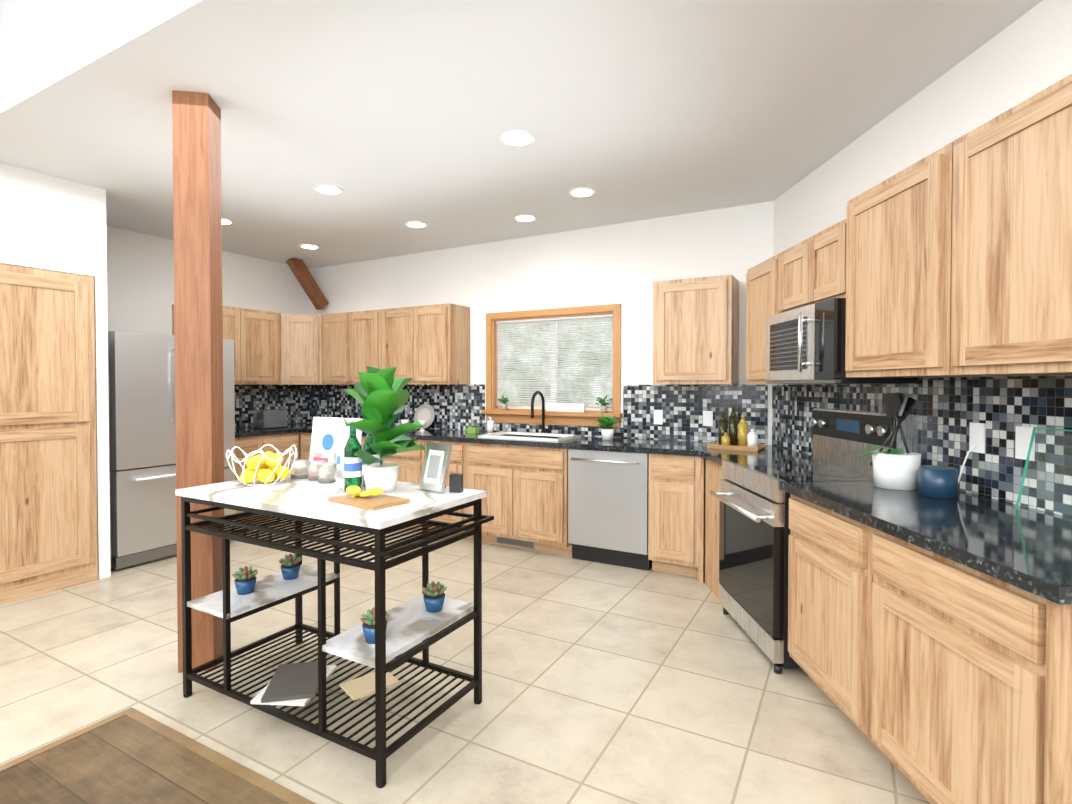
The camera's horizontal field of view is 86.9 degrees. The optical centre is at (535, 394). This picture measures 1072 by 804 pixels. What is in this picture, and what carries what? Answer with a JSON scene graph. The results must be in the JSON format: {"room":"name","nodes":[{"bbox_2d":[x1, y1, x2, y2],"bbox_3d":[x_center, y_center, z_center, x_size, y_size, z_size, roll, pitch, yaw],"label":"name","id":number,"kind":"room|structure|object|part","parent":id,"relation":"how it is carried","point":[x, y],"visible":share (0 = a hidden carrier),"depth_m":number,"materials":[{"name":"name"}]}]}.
{"room":"kitchen","nodes":[
{"label":"kitchen","id":0,"kind":"room"},
{"bbox_2d":[0,162,110,578],"bbox_3d":[-5.451,-0.097,0.719,1.030,2.900,8.110,1,1,29],"label":"wall","id":1,"kind":"structure","parent":0,"point":[51,223],"depth_m":3.82,"materials":[{"name":"white paint"}]},
{"bbox_2d":[0,707,315,803],"bbox_3d":[-0.087,1.405,-2.690,7.760,0.007,7.310,1,1,29],"label":"floor","id":2,"kind":"structure","parent":0,"point":[125,759],"depth_m":1.99,"materials":[{"name":"brown wood"}]},
{"bbox_2d":[106,226,307,458],"bbox_3d":[-3.369,-0.177,5.657,0.120,2.900,2.768,1,1,29],"label":"wall","id":3,"kind":"structure","parent":0,"point":[140,282],"depth_m":5.28,"materials":[{"name":"white paint"}]},
{"bbox_2d":[172,304,280,384],"bbox_3d":[-3.078,-0.478,5.700,0.337,0.760,0.935,1,1,29],"label":"upper cabinet","id":4,"kind":"object","parent":3,"relation":"attached to","point":[255,335],"visible":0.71,"depth_m":5.76,"materials":[{"name":"brown wood"}]},
{"bbox_2d":[234,384,308,427],"bbox_3d":[-3.077,0.124,6.055,0.007,0.454,1.538,1,1,29],"label":"backsplash","id":5,"kind":"structure","parent":3,"relation":"attached to","point":[293,400],"depth_m":6.29,"materials":[{"name":"tile"}]},
{"bbox_2d":[0,519,930,803],"bbox_3d":[-1.120,1.381,0.851,13.000,0.060,12.500,1,1,29],"label":"floor","id":6,"kind":"structure","parent":0,"point":[602,683],"depth_m":2.50,"materials":[{"name":"beige tile"}]},
{"bbox_2d":[0,264,97,604],"bbox_3d":[-3.546,0.248,3.648,0.626,2.115,0.990,1,1,29],"label":"pantry cabinet","id":7,"kind":"object","parent":6,"relation":"on","point":[48,511],"visible":1,"depth_m":3.70,"materials":[{"name":"brown wood"}]},
{"bbox_2d":[108,331,235,569],"bbox_3d":[-3.179,0.411,4.693,0.957,1.755,0.910,1,1,29],"label":"refrigerator","id":8,"kind":"object","parent":6,"relation":"on","point":[142,432],"visible":0.29,"depth_m":4.27,"materials":[{"name":"silver metal"}]},
{"bbox_2d":[172,90,223,672],"bbox_3d":[-1.634,-0.049,2.753,0.156,2.738,0.156,0,1,-10],"label":"post","id":9,"kind":"object","parent":6,"relation":"on","point":[197,233],"visible":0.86,"depth_m":2.68,"materials":[{"name":"brown wood"}]},
{"bbox_2d":[234,432,299,523],"bbox_3d":[-2.947,0.836,5.644,0.641,0.875,0.925,1,1,29],"label":"base cabinet","id":10,"kind":"object","parent":6,"relation":"on","point":[282,443],"visible":0.21,"depth_m":5.55,"materials":[{"name":"brown wood"}]},
{"bbox_2d":[300,432,311,459],"bbox_3d":[-2.052,0.830,6.019,0.587,0.876,0.642,1,1,29],"label":"base cabinet","id":11,"kind":"object","parent":6,"relation":"on","point":[305,438],"depth_m":5.83,"materials":[{"name":"brown wood"}]},
{"bbox_2d":[175,472,493,787],"bbox_3d":[-0.871,0.870,2.443,1.242,0.910,0.630,1,1,29],"label":"kitchen cart","id":12,"kind":"object","parent":6,"relation":"on","point":[299,503],"visible":0.92,"depth_m":2.31,"materials":[{"name":"black metal"}]},
{"bbox_2d":[232,566,257,594],"bbox_3d":[-1.322,0.846,2.578,0.103,0.112,0.104,1,1,29],"label":"succulent","id":13,"kind":"object","parent":12,"relation":"on","point":[245,580],"visible":1,"depth_m":2.55,"materials":[{"name":"blue plant"}]},
{"bbox_2d":[226,444,296,485],"bbox_3d":[-1.261,0.327,2.610,0.297,0.167,0.297,1,1,29],"label":"fruit basket","id":14,"kind":"object","parent":12,"relation":"on","point":[263,468],"visible":1,"depth_m":2.56,"materials":[{"name":"white metal"}]},
{"bbox_2d":[279,553,301,579],"bbox_3d":[-1.202,0.843,2.774,0.103,0.112,0.104,1,1,29],"label":"succulent","id":15,"kind":"object","parent":12,"relation":"on","point":[290,566],"visible":1,"depth_m":2.75,"materials":[{"name":"blue plant"}]},
{"bbox_2d":[250,660,336,705],"bbox_3d":[-1.005,1.206,2.374,0.246,0.028,0.318,0,1,-1],"label":"books","id":16,"kind":"object","parent":12,"relation":"on","point":[293,684],"visible":0.86,"depth_m":2.32,"materials":[{"name":"white paper"}]},
{"bbox_2d":[290,459,308,478],"bbox_3d":[-1.154,0.366,2.763,0.085,0.086,0.086,1,1,29],"label":"tumbler","id":17,"kind":"object","parent":12,"relation":"on","point":[299,470],"visible":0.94,"depth_m":2.73,"materials":[{"name":"clear glass"}]},
{"bbox_2d":[307,460,325,480],"bbox_3d":[-1.053,0.366,2.718,0.085,0.086,0.086,1,1,29],"label":"tumbler","id":18,"kind":"object","parent":12,"relation":"on","point":[312,471],"visible":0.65,"depth_m":2.68,"materials":[{"name":"clear glass"}]},
{"bbox_2d":[317,462,336,482],"bbox_3d":[-0.977,0.368,2.648,0.085,0.086,0.086,1,1,29],"label":"tumbler","id":19,"kind":"object","parent":12,"relation":"on","point":[326,472],"visible":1,"depth_m":2.62,"materials":[{"name":"clear glass"}]},
{"bbox_2d":[309,417,362,476],"bbox_3d":[-1.004,0.262,2.825,0.340,0.290,0.014,1,-6,29],"label":"card","id":20,"kind":"object","parent":12,"relation":"on","point":[329,437],"visible":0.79,"depth_m":2.83,"materials":[{"name":"white paper"}]},
{"bbox_2d":[344,422,361,490],"bbox_3d":[-0.795,0.267,2.459,0.075,0.294,0.076,1,1,29],"label":"water bottle","id":21,"kind":"object","parent":12,"relation":"on","point":[352,469],"visible":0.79,"depth_m":2.43,"materials":[{"name":"green glass"}]},
{"bbox_2d":[328,486,409,509],"bbox_3d":[-0.650,0.389,2.198,0.280,0.058,0.170,1,1,37],"label":"cutting board","id":22,"kind":"object","parent":12,"relation":"on","point":[374,499],"visible":1,"depth_m":2.18,"materials":[{"name":"brown wood"}]},
{"bbox_2d":[340,672,399,699],"bbox_3d":[-0.697,1.215,2.374,0.200,0.010,0.140,-1,1,-41],"label":"booklet","id":23,"kind":"object","parent":12,"relation":"on","point":[358,688],"visible":0.79,"depth_m":2.36,"materials":[{"name":"beige paper"}]},
{"bbox_2d":[362,433,379,486],"bbox_3d":[-0.744,0.265,2.551,0.075,0.294,0.076,1,1,29],"label":"water bottle","id":24,"kind":"object","parent":12,"relation":"on","point":[370,439],"visible":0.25,"depth_m":2.53,"materials":[{"name":"green glass"}]},
{"bbox_2d":[360,607,389,643],"bbox_3d":[-0.595,0.854,2.095,0.103,0.112,0.104,1,1,29],"label":"succulent","id":25,"kind":"object","parent":12,"relation":"on","point":[368,625],"visible":0.48,"depth_m":2.07,"materials":[{"name":"blue ceramic"}]},
{"bbox_2d":[343,366,424,492],"bbox_3d":[-0.656,0.146,2.426,0.330,0.536,0.383,1,1,29],"label":"leaf plant","id":26,"kind":"object","parent":12,"relation":"on","point":[380,396],"visible":1,"depth_m":2.38,"materials":[{"name":"green plant"}]},
{"bbox_2d":[422,581,446,612],"bbox_3d":[-0.426,0.849,2.378,0.103,0.112,0.104,1,1,29],"label":"succulent","id":27,"kind":"object","parent":12,"relation":"on","point":[434,595],"visible":1,"depth_m":2.35,"materials":[{"name":"blue ceramic"}]},
{"bbox_2d":[419,443,451,492],"bbox_3d":[-0.413,0.320,2.456,0.150,0.200,0.080,1,-13,41],"label":"picture frame","id":28,"kind":"object","parent":12,"relation":"on","point":[435,467],"visible":0.94,"depth_m":2.42,"materials":[{"name":"silver metal"}]},
{"bbox_2d":[449,473,462,492],"bbox_3d":[-0.339,0.377,2.408,0.050,0.075,0.040,0,1,9],"label":"box","id":29,"kind":"object","parent":12,"relation":"on","point":[455,482],"visible":1,"depth_m":2.39,"materials":[{"name":"black plastic"}]},
{"bbox_2d":[361,436,366,446],"bbox_3d":[-1.594,0.834,5.765,0.460,0.876,0.642,1,1,29],"label":"base cabinet","id":30,"kind":"object","parent":6,"relation":"on","point":[363,438],"depth_m":5.44,"materials":[{"name":"brown wood"}]},
{"bbox_2d":[383,439,423,531],"bbox_3d":[-1.127,0.838,5.505,0.610,0.876,0.642,1,1,29],"label":"base cabinet","id":31,"kind":"object","parent":6,"relation":"on","point":[411,463],"depth_m":5.16,"materials":[{"name":"brown wood"}]},
{"bbox_2d":[424,440,463,536],"bbox_3d":[-0.659,0.842,5.246,0.460,0.876,0.642,1,1,29],"label":"base cabinet","id":32,"kind":"object","parent":6,"relation":"on","point":[456,465],"depth_m":4.92,"materials":[{"name":"brown wood"}]},
{"bbox_2d":[464,442,571,556],"bbox_3d":[-0.037,0.848,4.901,0.962,0.876,0.642,1,1,29],"label":"base cabinet","id":33,"kind":"object","parent":6,"relation":"on","point":[525,502],"depth_m":4.60,"materials":[{"name":"brown wood"}]},
{"bbox_2d":[235,423,1071,603],"bbox_3d":[-0.825,0.405,4.000,5.204,0.040,5.541,0,1,-1],"label":"countertop","id":34,"kind":"structure","parent":33,"relation":"on","point":[1028,549],"depth_m":1.97,"materials":[{"name":"stone"}]},
{"bbox_2d":[253,409,287,428],"bbox_3d":[-2.779,0.257,5.924,0.170,0.192,0.280,1,1,29],"label":"toaster","id":35,"kind":"object","parent":34,"relation":"on","point":[269,418],"visible":1,"depth_m":5.84,"materials":[{"name":"silver metal"}]},
{"bbox_2d":[401,419,408,423],"bbox_3d":[-1.301,0.305,5.620,0.080,0.105,0.080,1,1,29],"label":"cup","id":36,"kind":"object","parent":34,"relation":"on","point":[403,421],"visible":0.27,"depth_m":5.59,"materials":[{"name":"white ceramic"}]},
{"bbox_2d":[418,420,425,430],"bbox_3d":[-1.109,0.307,5.514,0.080,0.105,0.080,1,1,29],"label":"cup","id":37,"kind":"object","parent":34,"relation":"on","point":[423,422],"visible":0.75,"depth_m":5.49,"materials":[{"name":"white ceramic"}]},
{"bbox_2d":[414,404,434,428],"bbox_3d":[-1.144,0.226,5.799,0.260,0.260,0.015,1,-13,29],"label":"decorative plate","id":38,"kind":"object","parent":34,"relation":"on","point":[426,412],"visible":0.75,"depth_m":5.79,"materials":[{"name":"grey ceramic"}]},
{"bbox_2d":[467,427,478,432],"bbox_3d":[-0.590,0.338,5.295,0.100,0.050,0.060,1,1,29],"label":"sponge","id":39,"kind":"object","parent":34,"relation":"on","point":[472,430],"visible":1,"depth_m":5.27,"materials":[{"name":"green"}]},
{"bbox_2d":[487,417,493,433],"bbox_3d":[-0.424,0.286,5.243,0.058,0.156,0.068,1,1,29],"label":"soap bottle","id":40,"kind":"object","parent":34,"relation":"on","point":[490,425],"visible":0.94,"depth_m":5.22,"materials":[{"name":"white ceramic"}]},
{"bbox_2d":[478,431,580,441],"bbox_3d":[-0.056,0.480,4.858,0.770,0.262,0.440,1,1,29],"label":"sink basin","id":41,"kind":"object","parent":34,"relation":"in","point":[563,437],"visible":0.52,"depth_m":4.79,"materials":[{"name":"white ceramic"}]},
{"bbox_2d":[531,391,551,432],"bbox_3d":[0.046,0.170,4.989,0.188,0.398,0.212,0,1,-1],"label":"faucet","id":42,"kind":"object","parent":34,"relation":"on","point":[543,409],"visible":0.92,"depth_m":5.04,"materials":[{"name":"black metal"}]},
{"bbox_2d":[595,414,621,439],"bbox_3d":[0.568,0.267,4.644,0.227,0.213,0.303,1,1,29],"label":"potted plant","id":43,"kind":"object","parent":34,"relation":"on","point":[607,423],"visible":1,"depth_m":4.60,"materials":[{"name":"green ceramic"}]},
{"bbox_2d":[708,405,764,450],"bbox_3d":[1.420,0.233,4.010,0.340,0.302,0.220,1,1,34],"label":"tray","id":44,"kind":"object","parent":34,"relation":"on","point":[739,437],"visible":1,"depth_m":3.99,"materials":[{"name":"brown wood"}]},
{"bbox_2d":[859,392,920,489],"bbox_3d":[1.540,0.200,2.494,0.276,0.416,0.204,0,1,-1],"label":"utensil crock","id":45,"kind":"object","parent":34,"relation":"on","point":[895,467],"visible":1,"depth_m":2.45,"materials":[{"name":"white ceramic"}]},
{"bbox_2d":[918,465,957,498],"bbox_3d":[1.629,0.354,2.295,0.132,0.115,0.132,0,1,-1],"label":"canister","id":46,"kind":"object","parent":34,"relation":"on","point":[935,481],"visible":1,"depth_m":2.25,"materials":[{"name":"blue ceramic"}]},
{"bbox_2d":[1015,427,1071,520],"bbox_3d":[1.774,0.270,1.846,0.007,0.302,0.404,12,1,-1],"label":"board","id":47,"kind":"object","parent":34,"relation":"on","point":[1026,466],"visible":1,"depth_m":2.02,"materials":[{"name":"green"}]},
{"bbox_2d":[568,449,651,570],"bbox_3d":[0.663,0.856,4.491,0.640,0.872,0.677,1,1,29],"label":"dishwasher","id":48,"kind":"object","parent":6,"relation":"on","point":[608,507],"visible":0.88,"depth_m":4.24,"materials":[{"name":"silver metal"}]},
{"bbox_2d":[648,454,705,582],"bbox_3d":[1.127,0.858,4.255,0.389,0.876,0.641,1,1,29],"label":"base cabinet","id":49,"kind":"object","parent":6,"relation":"on","point":[676,526],"depth_m":3.98,"materials":[{"name":"brown wood"}]},
{"bbox_2d":[705,459,723,599],"bbox_3d":[1.475,0.868,3.656,0.617,0.876,0.470,0,1,-1],"label":"base cabinet","id":50,"kind":"object","parent":6,"relation":"on","point":[713,470],"depth_m":3.74,"materials":[{"name":"brown wood"}]},
{"bbox_2d":[709,408,918,673],"bbox_3d":[1.413,0.703,3.030,0.759,1.225,0.755,0,1,-1],"label":"range","id":51,"kind":"object","parent":6,"relation":"on","point":[751,496],"visible":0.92,"depth_m":2.90,"materials":[{"name":"silver metal"}]},
{"bbox_2d":[788,494,860,726],"bbox_3d":[1.485,0.889,2.333,0.641,0.876,0.627,0,1,-1],"label":"base cabinet","id":52,"kind":"object","parent":6,"relation":"on","point":[823,542],"depth_m":2.30,"materials":[{"name":"brown wood"}]},
{"bbox_2d":[857,523,1071,803],"bbox_3d":[1.497,0.900,1.661,0.642,0.876,0.718,0,1,-1],"label":"base cabinet","id":53,"kind":"object","parent":6,"relation":"on","point":[935,678],"depth_m":1.58,"materials":[{"name":"brown wood"}]},
{"bbox_2d":[0,0,1042,268],"bbox_3d":[-1.396,-1.855,-0.039,9.070,0.960,10.768,1,1,29],"label":"ceiling","id":54,"kind":"structure","parent":0,"point":[390,118],"depth_m":2.76,"materials":[{"name":"white paint"}]},
{"bbox_2d":[222,218,233,224],"bbox_3d":[-2.640,-1.448,4.743,0.196,0.009,0.196,0,1,-1],"label":"recessed light","id":55,"kind":"object","parent":54,"relation":"in","point":[227,221],"visible":0.42,"depth_m":4.76,"materials":[{"name":"white plastic"}]},
{"bbox_2d":[286,258,328,309],"bbox_3d":[-2.546,-1.243,6.320,0.090,0.620,0.130,1,41,29],"label":"brace","id":56,"kind":"object","parent":54,"relation":"attached to","point":[306,281],"visible":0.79,"depth_m":6.28,"materials":[{"name":"brown wood"}]},
{"bbox_2d":[299,244,319,248],"bbox_3d":[-2.245,-1.462,5.610,0.196,0.009,0.196,0,1,-1],"label":"recessed light","id":57,"kind":"object","parent":54,"relation":"in","point":[309,246],"visible":1,"depth_m":5.59,"materials":[{"name":"white"}]},
{"bbox_2d":[314,185,343,194],"bbox_3d":[-1.458,-1.436,3.984,0.196,0.009,0.196,0,1,-1],"label":"recessed light","id":58,"kind":"object","parent":54,"relation":"in","point":[329,189],"visible":0.98,"depth_m":3.97,"materials":[{"name":"white plastic"}]},
{"bbox_2d":[405,221,427,227],"bbox_3d":[-1.021,-1.450,4.841,0.196,0.009,0.196,0,1,-1],"label":"recessed light","id":59,"kind":"object","parent":54,"relation":"in","point":[416,224],"visible":0.98,"depth_m":4.82,"materials":[{"name":"white"}]},
{"bbox_2d":[500,130,534,146],"bbox_3d":[-0.103,-1.422,3.157,0.196,0.009,0.196,0,1,-1],"label":"recessed light","id":60,"kind":"object","parent":54,"relation":"in","point":[516,138],"visible":1,"depth_m":3.14,"materials":[{"name":"white plastic"}]},
{"bbox_2d":[513,214,536,221],"bbox_3d":[-0.088,-1.446,4.657,0.196,0.009,0.196,0,1,-1],"label":"recessed light","id":61,"kind":"object","parent":54,"relation":"in","point":[525,218],"visible":1,"depth_m":4.65,"materials":[{"name":"white plastic"}]},
{"bbox_2d":[568,187,595,196],"bbox_3d":[0.329,-1.437,4.034,0.196,0.009,0.196,0,1,-1],"label":"recessed light","id":62,"kind":"object","parent":54,"relation":"in","point":[581,192],"visible":1,"depth_m":4.02,"materials":[{"name":"white plastic"}]},
{"bbox_2d":[308,201,773,444],"bbox_3d":[-0.366,-0.175,5.505,5.520,2.900,0.120,1,1,29],"label":"wall","id":63,"kind":"structure","parent":0,"point":[626,265],"depth_m":5.00,"materials":[{"name":"white paint"}]},
{"bbox_2d":[281,313,321,384],"bbox_3d":[-2.586,-0.488,6.313,0.602,0.760,0.607,1,1,29],"label":"upper cabinet","id":64,"kind":"object","parent":63,"relation":"attached to","point":[301,349],"visible":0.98,"depth_m":6.08,"materials":[{"name":"brown wood"}]},
{"bbox_2d":[322,303,469,384],"bbox_3d":[-1.492,-0.480,5.861,1.740,0.760,0.337,1,1,29],"label":"upper cabinet","id":65,"kind":"object","parent":63,"relation":"attached to","point":[427,344],"visible":0.83,"depth_m":5.58,"materials":[{"name":"brown wood"}]},
{"bbox_2d":[308,384,767,444],"bbox_3d":[-0.479,0.133,5.499,5.087,0.454,0.007,1,1,29],"label":"backsplash","id":66,"kind":"structure","parent":63,"relation":"attached to","point":[462,406],"depth_m":4.77,"materials":[{"name":"tile"}]},
{"bbox_2d":[654,410,662,424],"label":"outlet plates","id":67,"kind":"object","parent":66,"relation":"attached to","point":[658,414],"depth_m":4.66,"materials":[{"name":"white plastic"}]},
{"bbox_2d":[703,411,712,425],"label":"outlet plates","id":68,"kind":"object","parent":66,"relation":"attached to","point":[707,415],"depth_m":4.47,"materials":[{"name":"white plastic"}]},
{"bbox_2d":[481,304,622,426],"bbox_3d":[0.134,-0.249,5.178,1.410,1.050,0.185,1,1,29],"label":"window","id":69,"kind":"structure","parent":63,"relation":"in","point":[496,414],"depth_m":5.17,"materials":[{"name":"brown wood"}]},
{"bbox_2d":[496,394,509,409],"bbox_3d":[-0.311,0.075,5.347,0.146,0.154,0.091,1,1,29],"label":"potted plant","id":70,"kind":"object","parent":69,"relation":"on","point":[504,404],"visible":1,"depth_m":5.33,"materials":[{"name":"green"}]},
{"bbox_2d":[496,314,612,407],"bbox_3d":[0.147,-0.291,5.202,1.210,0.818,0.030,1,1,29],"label":"window blinds","id":71,"kind":"object","parent":69,"relation":"attached to","point":[517,323],"visible":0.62,"depth_m":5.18,"materials":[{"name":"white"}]},
{"bbox_3d":[0.168,-0.279,5.239,1.220,0.843,0.035,1,1,29],"label":"window sash","id":72,"kind":"part","parent":69,"relation":"part of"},
{"bbox_2d":[546,403,584,411],"bbox_3d":[0.258,0.119,5.067,0.380,0.075,0.012,0,-7,29],"label":"sign","id":73,"kind":"object","parent":69,"relation":"on","point":[565,407],"visible":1,"depth_m":5.06,"materials":[{"name":"white plastic"}]},
{"bbox_2d":[596,395,611,412],"bbox_3d":[0.581,0.083,4.867,0.147,0.154,0.141,1,1,29],"label":"potted plant","id":74,"kind":"object","parent":69,"relation":"on","point":[603,407],"visible":1,"depth_m":4.85,"materials":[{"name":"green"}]},
{"bbox_2d":[653,275,738,383],"bbox_3d":[1.227,-0.471,4.352,0.580,0.790,0.337,1,1,29],"label":"upper cabinet","id":75,"kind":"object","parent":63,"relation":"attached to","point":[695,330],"visible":1,"depth_m":4.21,"materials":[{"name":"brown wood"}]},
{"bbox_2d":[773,0,1071,384],"bbox_3d":[1.917,-0.478,-0.469,0.120,3.700,10.250,0,1,-1],"label":"wall","id":76,"kind":"structure","parent":0,"point":[1027,55],"depth_m":2.53,"materials":[{"name":"white paint"}]},
{"bbox_2d":[746,256,773,383],"bbox_3d":[1.615,-0.460,3.670,0.337,0.790,0.505,0,1,-1],"label":"upper cabinet","id":77,"kind":"object","parent":76,"relation":"attached to","point":[759,278],"depth_m":3.70,"materials":[{"name":"brown wood"}]},
{"bbox_2d":[774,223,837,314],"bbox_3d":[1.626,-0.652,3.032,0.337,0.385,0.755,0,1,-1],"label":"upper cabinet","id":78,"kind":"object","parent":76,"relation":"attached to","point":[805,273],"depth_m":3.04,"materials":[{"name":"brown wood"}]},
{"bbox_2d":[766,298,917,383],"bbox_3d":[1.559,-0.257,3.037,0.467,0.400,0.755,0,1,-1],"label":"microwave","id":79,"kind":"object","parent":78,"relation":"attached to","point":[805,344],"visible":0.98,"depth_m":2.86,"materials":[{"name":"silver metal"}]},
{"bbox_2d":[838,146,945,376],"bbox_3d":[1.622,-0.483,2.326,0.368,0.820,0.652,0,1,-1],"label":"upper cabinet","id":80,"kind":"object","parent":76,"relation":"attached to","point":[892,236],"depth_m":2.27,"materials":[{"name":"brown wood"}]},
{"bbox_2d":[772,375,1071,517],"bbox_3d":[1.798,0.164,2.728,0.007,0.481,3.025,0,1,-1],"label":"backsplash","id":81,"kind":"structure","parent":76,"relation":"attached to","point":[947,410],"depth_m":2.29,"materials":[{"name":"tile"}]},
{"bbox_2d":[958,422,985,482],"label":"outlet plates","id":82,"kind":"object","parent":81,"relation":"attached to","point":[977,439],"depth_m":2.30,"materials":[{"name":"white plastic"}]},
{"bbox_3d":[1.747,0.307,2.337,0.100,0.204,0.067,0,1,-1],"label":"outlet cord","id":83,"kind":"part","parent":82,"relation":"part of","materials":[{"name":"white plastic"}]},
{"bbox_2d":[1015,426,1034,460],"label":"outlet plates","id":84,"kind":"object","parent":81,"relation":"attached to","point":[1023,435],"depth_m":2.08,"materials":[{"name":"white plastic"}]},
{"bbox_2d":[942,74,1071,376],"bbox_3d":[1.634,-0.472,1.616,0.368,0.820,0.768,0,1,-1],"label":"upper cabinet","id":85,"kind":"object","parent":76,"relation":"attached to","point":[953,259],"depth_m":1.73,"materials":[{"name":"brown wood"}]}
]}

